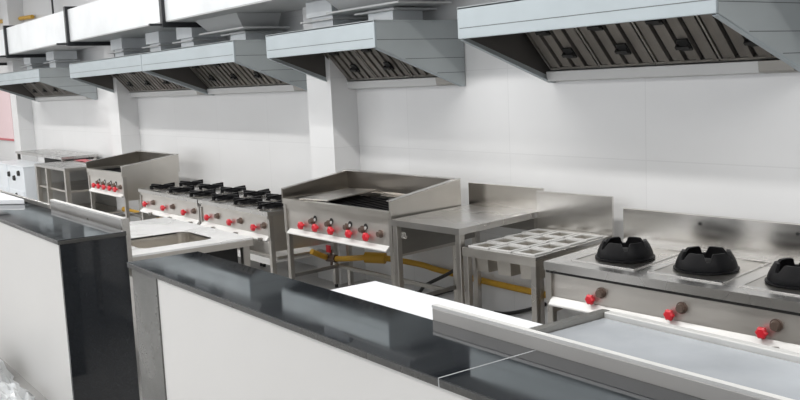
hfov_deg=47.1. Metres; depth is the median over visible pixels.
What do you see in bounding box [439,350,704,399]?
countertop
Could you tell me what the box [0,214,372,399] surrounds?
floor
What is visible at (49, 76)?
exhaust hood
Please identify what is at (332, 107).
pillar
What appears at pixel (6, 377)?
plastic wrap
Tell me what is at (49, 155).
bench
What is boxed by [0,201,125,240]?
countertop
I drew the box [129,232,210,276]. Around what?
basin
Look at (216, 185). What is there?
support
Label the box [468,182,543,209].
backsplash
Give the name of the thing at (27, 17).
ceiling pipe
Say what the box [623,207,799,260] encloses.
backsplash
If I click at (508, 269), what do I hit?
pan
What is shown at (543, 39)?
exhaust hood
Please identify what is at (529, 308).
gas hose
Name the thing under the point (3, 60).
air duct
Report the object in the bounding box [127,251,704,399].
counter
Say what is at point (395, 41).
exhaust hood
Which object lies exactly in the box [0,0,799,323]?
wall
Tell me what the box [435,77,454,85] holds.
outlet
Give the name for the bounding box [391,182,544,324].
work table
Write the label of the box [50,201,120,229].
backsplash
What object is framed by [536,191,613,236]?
backsplash
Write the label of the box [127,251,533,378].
countertop
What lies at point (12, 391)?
plastic wrap
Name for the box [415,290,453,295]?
gas hose
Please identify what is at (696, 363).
table
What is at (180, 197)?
cooktop
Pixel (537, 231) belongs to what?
pan
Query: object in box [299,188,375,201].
griddle plate
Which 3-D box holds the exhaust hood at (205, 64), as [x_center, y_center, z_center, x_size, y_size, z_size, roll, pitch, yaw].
[-1.790,-1.418,9.165,0.802,0.741,2.217,-8,9,-36]
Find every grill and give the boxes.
[86,150,179,221]
[281,169,460,301]
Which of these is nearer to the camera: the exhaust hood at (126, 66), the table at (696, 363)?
the table at (696, 363)
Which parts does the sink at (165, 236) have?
under panel, leg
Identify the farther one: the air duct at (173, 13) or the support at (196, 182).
the support at (196, 182)
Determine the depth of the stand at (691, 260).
4.45 m
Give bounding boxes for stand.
[595,236,654,262]
[673,246,739,274]
[764,257,799,289]
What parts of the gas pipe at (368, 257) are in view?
valve handle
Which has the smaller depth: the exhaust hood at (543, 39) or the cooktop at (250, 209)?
the exhaust hood at (543, 39)
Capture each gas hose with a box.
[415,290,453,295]
[416,269,452,292]
[493,302,546,314]
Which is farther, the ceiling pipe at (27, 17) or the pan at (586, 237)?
the ceiling pipe at (27, 17)
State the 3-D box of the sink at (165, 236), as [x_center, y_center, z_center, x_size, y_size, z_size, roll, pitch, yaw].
[-1.600,0.531,5.923,0.813,1.060,1.415,-8,9,-36]
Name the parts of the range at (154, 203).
corner post, leg, panel, panel, corner post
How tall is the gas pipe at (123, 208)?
0.069 m
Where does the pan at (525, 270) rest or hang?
in the table at (589, 214)
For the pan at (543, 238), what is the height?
0.156 m
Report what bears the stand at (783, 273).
on the range at (741, 305)
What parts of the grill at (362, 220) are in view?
corner post, leg, valve knob, valve knob, valve knob, control panel, valve knob, leg, valve knob, corner post, leg, panel, leg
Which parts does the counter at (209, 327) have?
panel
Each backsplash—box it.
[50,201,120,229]
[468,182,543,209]
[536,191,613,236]
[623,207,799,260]
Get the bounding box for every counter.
[0,201,139,399]
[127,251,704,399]
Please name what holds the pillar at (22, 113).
attached to the wall
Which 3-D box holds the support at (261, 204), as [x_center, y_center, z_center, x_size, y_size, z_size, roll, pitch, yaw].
[-1.077,0.035,7.762,0.248,0.038,0.248,-4,7,-11]
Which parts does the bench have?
panel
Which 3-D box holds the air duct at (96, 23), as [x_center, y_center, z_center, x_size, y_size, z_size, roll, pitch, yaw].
[-3.059,-2.516,10.447,0.910,1.320,3.112,-8,9,-36]
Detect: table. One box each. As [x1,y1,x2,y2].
[0,190,50,208]
[34,159,122,213]
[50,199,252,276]
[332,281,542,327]
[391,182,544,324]
[432,304,799,399]
[462,191,613,323]
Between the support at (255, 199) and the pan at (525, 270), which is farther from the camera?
the support at (255, 199)
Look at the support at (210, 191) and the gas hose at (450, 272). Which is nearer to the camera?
the gas hose at (450, 272)
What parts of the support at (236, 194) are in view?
arm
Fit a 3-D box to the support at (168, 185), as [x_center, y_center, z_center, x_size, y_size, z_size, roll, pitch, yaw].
[-2.517,-0.150,9.719,0.248,0.038,0.248,-4,7,-11]
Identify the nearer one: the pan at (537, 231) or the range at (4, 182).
the pan at (537, 231)
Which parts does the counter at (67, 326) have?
panel, panel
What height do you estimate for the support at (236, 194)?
0.038 m
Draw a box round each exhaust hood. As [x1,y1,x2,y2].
[0,51,96,101]
[69,31,207,97]
[141,13,306,94]
[265,0,464,88]
[457,0,799,82]
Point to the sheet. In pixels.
(4, 198)
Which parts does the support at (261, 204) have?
arm, arm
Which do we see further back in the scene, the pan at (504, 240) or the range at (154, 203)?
the range at (154, 203)
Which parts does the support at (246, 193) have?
arm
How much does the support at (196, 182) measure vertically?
0.038 m
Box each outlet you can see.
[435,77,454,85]
[758,59,798,72]
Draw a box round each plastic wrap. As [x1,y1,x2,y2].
[0,359,19,386]
[0,383,34,399]
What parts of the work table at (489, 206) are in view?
leg, leg, leg, leg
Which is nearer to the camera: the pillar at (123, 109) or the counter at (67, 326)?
the counter at (67, 326)
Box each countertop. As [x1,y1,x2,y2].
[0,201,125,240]
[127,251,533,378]
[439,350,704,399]
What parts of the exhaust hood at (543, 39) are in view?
panel, panel, handle, filter frame, handle, panel, handle, filter frame, handle, handle, filter frame, handle, filter frame, handle, panel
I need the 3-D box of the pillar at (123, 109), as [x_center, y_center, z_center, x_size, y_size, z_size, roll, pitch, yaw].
[-3.751,-1.526,12.341,0.259,3.700,0.390,-8,9,-36]
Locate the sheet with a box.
[0,192,23,204]
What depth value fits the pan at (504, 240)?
5.69 m
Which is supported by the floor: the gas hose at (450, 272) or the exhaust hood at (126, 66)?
the gas hose at (450, 272)
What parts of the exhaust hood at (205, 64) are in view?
panel, panel, panel, filter frame, handle, filter frame, handle, filter frame, handle, panel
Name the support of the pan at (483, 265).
in the table at (589, 214)
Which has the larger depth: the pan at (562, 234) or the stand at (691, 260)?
the pan at (562, 234)
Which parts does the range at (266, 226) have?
corner post, valve knob, valve knob, panel, valve knob, corner post, leg, panel, leg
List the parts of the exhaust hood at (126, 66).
panel, panel, panel, filter frame, filter frame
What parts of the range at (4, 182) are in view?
door, plate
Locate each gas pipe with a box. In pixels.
[122,207,162,217]
[310,245,545,297]
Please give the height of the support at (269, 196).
0.038 m
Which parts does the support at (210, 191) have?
arm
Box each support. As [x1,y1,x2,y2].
[150,182,174,189]
[169,185,194,192]
[179,179,202,185]
[189,189,215,196]
[199,182,223,189]
[212,192,238,200]
[220,185,245,192]
[234,196,262,204]
[243,189,270,196]
[257,200,282,208]
[266,193,281,200]
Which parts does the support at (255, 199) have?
arm, arm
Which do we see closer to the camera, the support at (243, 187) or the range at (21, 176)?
the support at (243, 187)
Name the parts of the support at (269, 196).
arm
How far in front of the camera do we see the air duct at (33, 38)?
12.97 m
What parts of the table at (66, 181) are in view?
leg, leg, shelf, panel, leg, shelf, panel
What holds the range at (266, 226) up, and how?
on the floor
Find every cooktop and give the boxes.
[138,184,242,202]
[198,194,283,216]
[544,239,799,312]
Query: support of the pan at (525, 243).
in the table at (589, 214)
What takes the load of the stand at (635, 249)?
on the range at (741, 305)
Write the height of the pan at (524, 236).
0.156 m
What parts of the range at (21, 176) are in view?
door, plate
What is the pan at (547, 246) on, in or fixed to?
in the table at (589, 214)
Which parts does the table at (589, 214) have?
leg, leg, leg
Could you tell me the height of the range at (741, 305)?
0.935 m
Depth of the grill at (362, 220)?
6.84 m
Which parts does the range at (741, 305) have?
corner post, leg, valve knob, valve knob, panel, valve knob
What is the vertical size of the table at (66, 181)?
0.825 m
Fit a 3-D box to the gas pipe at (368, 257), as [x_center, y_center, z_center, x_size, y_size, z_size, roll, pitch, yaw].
[0.696,0.573,6.583,3.652,0.200,0.490,4,10,44]
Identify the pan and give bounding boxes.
[468,242,505,272]
[487,237,523,243]
[490,245,528,275]
[505,233,540,239]
[508,240,546,246]
[513,248,552,279]
[521,228,556,234]
[526,235,562,241]
[531,243,569,250]
[543,231,578,237]
[549,238,586,245]
[565,234,602,240]
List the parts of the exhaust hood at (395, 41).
panel, panel, handle, filter frame, handle, panel, handle, filter frame, handle, filter frame, panel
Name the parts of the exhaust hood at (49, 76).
panel, panel, panel, panel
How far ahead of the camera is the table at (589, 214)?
5.68 m
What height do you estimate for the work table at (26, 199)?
1.022 m
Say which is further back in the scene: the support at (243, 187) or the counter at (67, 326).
the support at (243, 187)
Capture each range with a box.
[0,159,33,191]
[7,162,39,199]
[138,183,262,265]
[198,193,338,287]
[544,207,799,352]
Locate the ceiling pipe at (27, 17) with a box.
[0,15,33,22]
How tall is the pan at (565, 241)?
0.156 m
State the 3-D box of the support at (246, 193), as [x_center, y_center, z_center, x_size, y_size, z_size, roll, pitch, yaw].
[-1.355,-0.070,8.684,0.248,0.038,0.248,-4,7,-11]
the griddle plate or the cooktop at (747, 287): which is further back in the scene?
the griddle plate
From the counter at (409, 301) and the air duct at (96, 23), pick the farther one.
the air duct at (96, 23)
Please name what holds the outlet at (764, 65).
attached to the exhaust hood at (543, 39)
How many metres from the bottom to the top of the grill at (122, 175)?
1.037 m
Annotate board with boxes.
[0,90,14,140]
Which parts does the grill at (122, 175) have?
corner post, leg, control panel, corner post, leg, panel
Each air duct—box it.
[0,0,95,57]
[0,29,23,65]
[56,0,175,45]
[148,0,319,27]
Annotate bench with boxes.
[15,149,98,162]
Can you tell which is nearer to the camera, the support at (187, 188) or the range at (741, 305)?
the range at (741, 305)

